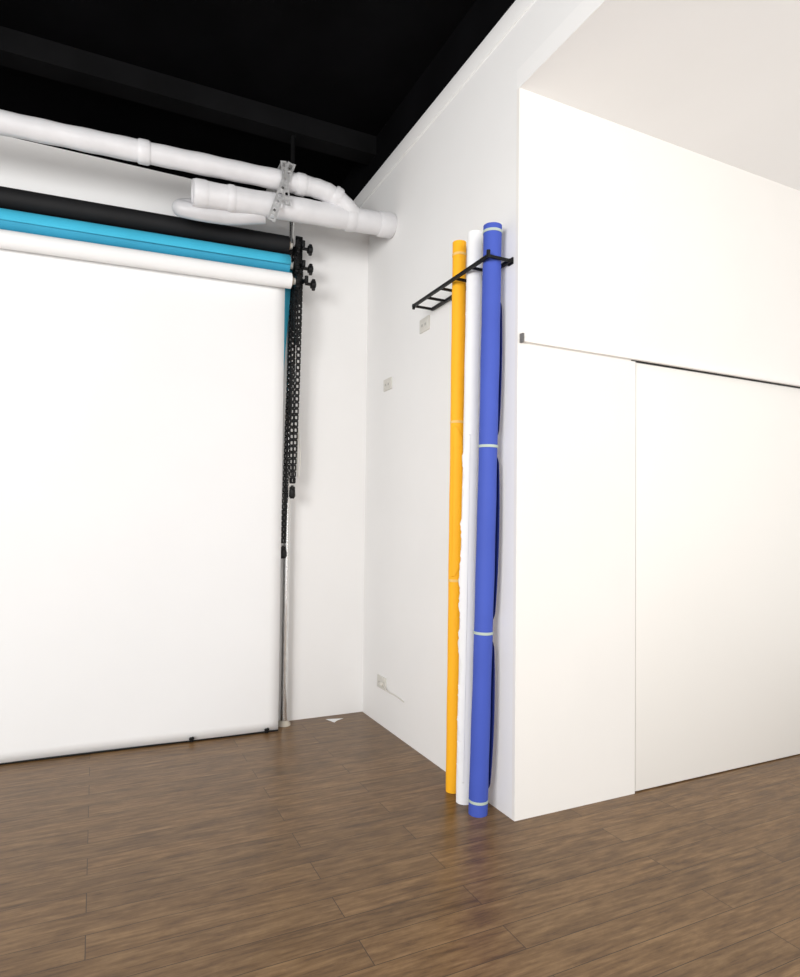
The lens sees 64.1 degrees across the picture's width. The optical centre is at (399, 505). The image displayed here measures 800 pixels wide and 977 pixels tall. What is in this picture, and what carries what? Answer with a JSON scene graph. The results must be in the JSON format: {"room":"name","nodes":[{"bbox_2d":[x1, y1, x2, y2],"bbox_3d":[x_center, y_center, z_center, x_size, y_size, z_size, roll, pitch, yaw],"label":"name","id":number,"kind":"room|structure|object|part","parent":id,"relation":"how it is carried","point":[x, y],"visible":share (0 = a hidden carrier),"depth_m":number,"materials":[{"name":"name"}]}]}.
{"room":"studio","nodes":[
{"label":"studio","id":0,"kind":"room"},
{"bbox_2d":[0,135,368,720],"bbox_3d":[-2.830,-0.355,3.268,5.683,3.420,0.120,1,-2,-25],"label":"wall","id":1,"kind":"structure","parent":0,"point":[326,575],"depth_m":4.29,"materials":[{"name":"paint"}]},
{"bbox_2d":[0,109,396,238],"bbox_3d":[-1.726,-1.829,3.468,3.588,0.381,0.526,1,-2,-25],"label":"drain pipe","id":2,"kind":"object","parent":1,"relation":"attached to","point":[209,202],"visible":1,"depth_m":3.62,"materials":[{"name":"white plastic"}]},
{"bbox_3d":[-0.757,-1.985,3.944,0.085,0.012,0.505,1,-2,-25],"label":"strap arm","id":3,"kind":"part","parent":2,"relation":"part of","materials":[{"name":"metal"}]},
{"bbox_2d":[0,0,475,201],"bbox_3d":[-2.048,-2.674,1.906,5.823,0.100,8.100,1,-2,-25],"label":"ceiling","id":4,"kind":"structure","parent":0,"point":[351,64],"depth_m":3.65,"materials":[{"name":"black paint"}]},
{"bbox_2d":[0,26,375,164],"bbox_3d":[-2.758,-2.532,3.227,5.683,0.130,0.140,1,-2,-25],"label":"ceiling beam","id":5,"kind":"structure","parent":4,"relation":"attached to","point":[20,51],"depth_m":3.85,"materials":[{"name":"black paint"}]},
{"bbox_2d":[0,712,799,976],"bbox_3d":[-0.661,1.409,2.480,9.000,0.100,8.100,1,-2,-25],"label":"floor","id":6,"kind":"structure","parent":0,"point":[317,846],"depth_m":2.40,"materials":[{"name":"brown wood"}]},
{"bbox_2d":[278,135,315,726],"bbox_3d":[-0.654,-0.574,4.076,0.166,3.950,0.266,2,-2,-42],"label":"support pole","id":7,"kind":"object","parent":6,"relation":"on","point":[296,254],"visible":0.95,"depth_m":4.07,"materials":[{"name":"metal"}]},
{"bbox_2d":[0,208,292,361],"bbox_3d":[-1.941,-1.198,3.499,2.772,0.838,0.139,1,-2,-24],"label":"roll","id":8,"kind":"object","parent":7,"relation":"hanging from","point":[12,220],"visible":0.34,"depth_m":3.66,"materials":[{"name":"paper"}]},
{"bbox_2d":[0,186,292,253],"bbox_3d":[-1.951,-1.660,3.527,2.757,0.166,0.112,1,-2,-24],"label":"roll","id":9,"kind":"object","parent":7,"relation":"hanging from","point":[10,198],"visible":0.92,"depth_m":3.68,"materials":[{"name":"black paper"}]},
{"bbox_2d":[0,229,295,764],"bbox_3d":[-1.938,-0.057,3.417,2.757,2.850,0.108,1,-2,-24],"label":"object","id":10,"kind":"object","parent":7,"relation":"hanging from","point":[141,392],"visible":1,"depth_m":3.65,"materials":[{"name":"white paper"}]},
{"bbox_3d":[-0.708,-0.684,4.092,0.077,1.979,0.048,1,-2,-25],"label":"pull chain","id":11,"kind":"part","parent":7,"relation":"part of","materials":[{"name":"black plastic"}]},
{"bbox_3d":[-0.665,-0.810,4.071,0.066,1.471,0.038,1,-2,-25],"label":"pull chain","id":12,"kind":"part","parent":7,"relation":"part of","materials":[{"name":"black plastic"}]},
{"bbox_3d":[-0.646,-1.217,4.022,0.041,0.416,0.036,1,-2,-25],"label":"pull chain","id":13,"kind":"part","parent":7,"relation":"part of","materials":[{"name":"black plastic"}]},
{"bbox_2d":[297,429,300,478],"bbox_3d":[-0.646,-0.335,4.082,0.029,0.327,0.016,1,-2,-25],"label":"blind cord","id":14,"kind":"object","parent":7,"relation":"hanging from","point":[298,429],"visible":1,"depth_m":4.08,"materials":[{"name":"beige plastic"}]},
{"bbox_3d":[-0.658,-1.537,4.144,0.046,0.420,0.016,1,-2,-25],"label":"bracket plate","id":15,"kind":"part","parent":7,"relation":"part of","materials":[{"name":"black metal"}]},
{"bbox_3d":[-0.599,-1.655,4.126,0.068,0.052,0.052,1,-2,-25],"label":"knob","id":16,"kind":"part","parent":7,"relation":"part of","materials":[{"name":"black plastic"}]},
{"bbox_3d":[-0.594,-1.522,4.109,0.068,0.052,0.052,1,-2,-25],"label":"knob","id":17,"kind":"part","parent":7,"relation":"part of","materials":[{"name":"black plastic"}]},
{"bbox_3d":[-0.567,-1.402,4.047,0.068,0.052,0.052,1,-2,-25],"label":"knob","id":18,"kind":"part","parent":7,"relation":"part of","materials":[{"name":"black plastic"}]},
{"bbox_2d":[326,718,342,721],"bbox_3d":[-0.423,1.406,4.178,0.118,0.002,0.077,1,-2,-13],"label":"paper scrap","id":19,"kind":"object","parent":6,"relation":"on","point":[332,720],"visible":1,"depth_m":4.20,"materials":[{"name":"white paper"}]},
{"bbox_2d":[446,240,466,793],"bbox_3d":[0.280,0.033,3.153,0.076,2.710,0.093,0,-2,25],"label":"paper roll","id":20,"kind":"object","parent":6,"relation":"on","point":[459,255],"visible":0.88,"depth_m":3.12,"materials":[{"name":"paper"}]},
{"bbox_2d":[456,230,482,804],"bbox_3d":[0.329,0.038,3.024,0.108,2.695,0.078,1,-2,-4],"label":"paper roll","id":21,"kind":"object","parent":6,"relation":"on","point":[470,457],"visible":0.97,"depth_m":2.99,"materials":[{"name":"paper"}]},
{"bbox_2d":[468,222,501,817],"bbox_3d":[0.387,0.050,2.894,0.134,2.665,0.089,0,-2,22],"label":"paper roll","id":22,"kind":"object","parent":6,"relation":"on","point":[488,496],"visible":1,"depth_m":2.86,"materials":[{"name":"paper"}]},
{"bbox_2d":[340,0,582,818],"bbox_3d":[0.515,-0.603,3.028,0.140,3.980,8.000,1,-2,-25],"label":"wall","id":23,"kind":"structure","parent":0,"point":[458,177],"depth_m":3.59,"materials":[{"name":"paint"}]},
{"bbox_2d":[377,674,385,690],"bbox_3d":[-0.119,1.134,4.096,0.011,0.078,0.130,1,-2,-25],"label":"power outlet","id":24,"kind":"object","parent":23,"relation":"attached to","point":[380,678],"visible":0.84,"depth_m":4.09,"materials":[{"name":"beige plastic"}]},
{"bbox_2d":[383,377,391,391],"bbox_3d":[-0.080,-0.781,4.111,0.011,0.075,0.120,1,-2,-25],"label":"power outlet","id":25,"kind":"object","parent":23,"relation":"attached to","point":[387,385],"visible":1,"depth_m":4.10,"materials":[{"name":"beige plastic"}]},
{"bbox_2d":[379,682,403,702],"bbox_3d":[-0.053,1.146,3.931,0.026,0.057,0.307,1,-2,-27],"label":"power cable","id":26,"kind":"object","parent":23,"relation":"attached to","point":[380,683],"visible":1,"depth_m":3.98,"materials":[{"name":"beige plastic"}]},
{"bbox_2d":[419,315,429,333],"bbox_3d":[0.140,-1.038,3.662,0.011,0.078,0.115,1,-2,-25],"label":"power outlet","id":27,"kind":"object","parent":23,"relation":"attached to","point":[425,322],"visible":1,"depth_m":3.65,"materials":[{"name":"beige plastic"}]},
{"bbox_2d":[354,0,535,207],"bbox_3d":[0.532,-2.250,3.071,0.146,0.105,8.000,1,-2,-25],"label":"trim","id":28,"kind":"structure","parent":23,"relation":"attached to","point":[518,8],"depth_m":3.44,"materials":[{"name":"paint"}]},
{"bbox_2d":[412,249,513,310],"bbox_3d":[0.289,-1.107,3.202,0.140,0.044,0.757,1,-2,-25],"label":"wall rack","id":29,"kind":"object","parent":23,"relation":"attached to","point":[508,261],"visible":0.83,"depth_m":3.12,"materials":[{"name":"black metal"}]},
{"bbox_3d":[0.234,-1.105,3.176,0.015,0.015,0.755,1,-2,-25],"label":"rack rail","id":30,"kind":"part","parent":29,"relation":"part of","materials":[{"name":"black metal"}]},
{"bbox_3d":[0.339,-1.102,3.226,0.015,0.015,0.755,1,-2,-25],"label":"rack rail","id":31,"kind":"part","parent":29,"relation":"part of","materials":[{"name":"black metal"}]},
{"bbox_2d":[512,88,799,820],"bbox_3d":[2.013,-0.216,3.559,3.317,3.269,0.020,1,-2,-25],"label":"wall","id":32,"kind":"structure","parent":0,"point":[629,241],"depth_m":3.04,"materials":[{"name":"paint"}]},
{"bbox_2d":[520,333,523,342],"bbox_3d":[0.544,-0.748,2.848,0.010,0.040,0.023,1,-2,-25],"label":"trim","id":33,"kind":"structure","parent":32,"relation":"attached to","point":[521,334],"depth_m":2.84,"materials":[{"name":"grey metal"}]},
{"bbox_2d":[523,337,799,386],"bbox_3d":[2.032,-0.704,3.558,3.305,0.018,0.022,1,-2,-25],"label":"trim","id":34,"kind":"structure","parent":32,"relation":"attached to","point":[526,340],"depth_m":3.18,"materials":[{"name":"paint"}]},
{"bbox_2d":[631,360,799,388],"bbox_3d":[2.322,-0.685,3.722,2.640,0.006,0.031,1,-2,-25],"label":"trim","id":35,"kind":"structure","parent":32,"relation":"attached to","point":[631,360],"depth_m":3.40,"materials":[{"name":"black plastic"}]},
{"bbox_2d":[635,363,799,790],"bbox_3d":[2.277,0.369,3.694,2.499,2.103,0.042,1,-2,-25],"label":"door","id":36,"kind":"structure","parent":32,"relation":"in","point":[717,458],"depth_m":3.37,"materials":[{"name":"laminate"}]},
{"bbox_2d":[517,0,799,190],"bbox_3d":[2.856,-1.932,1.875,3.317,0.091,3.853,1,-2,-25],"label":"ceiling","id":37,"kind":"structure","parent":0,"point":[719,80],"depth_m":2.78,"materials":[{"name":"white paint"}]}
]}

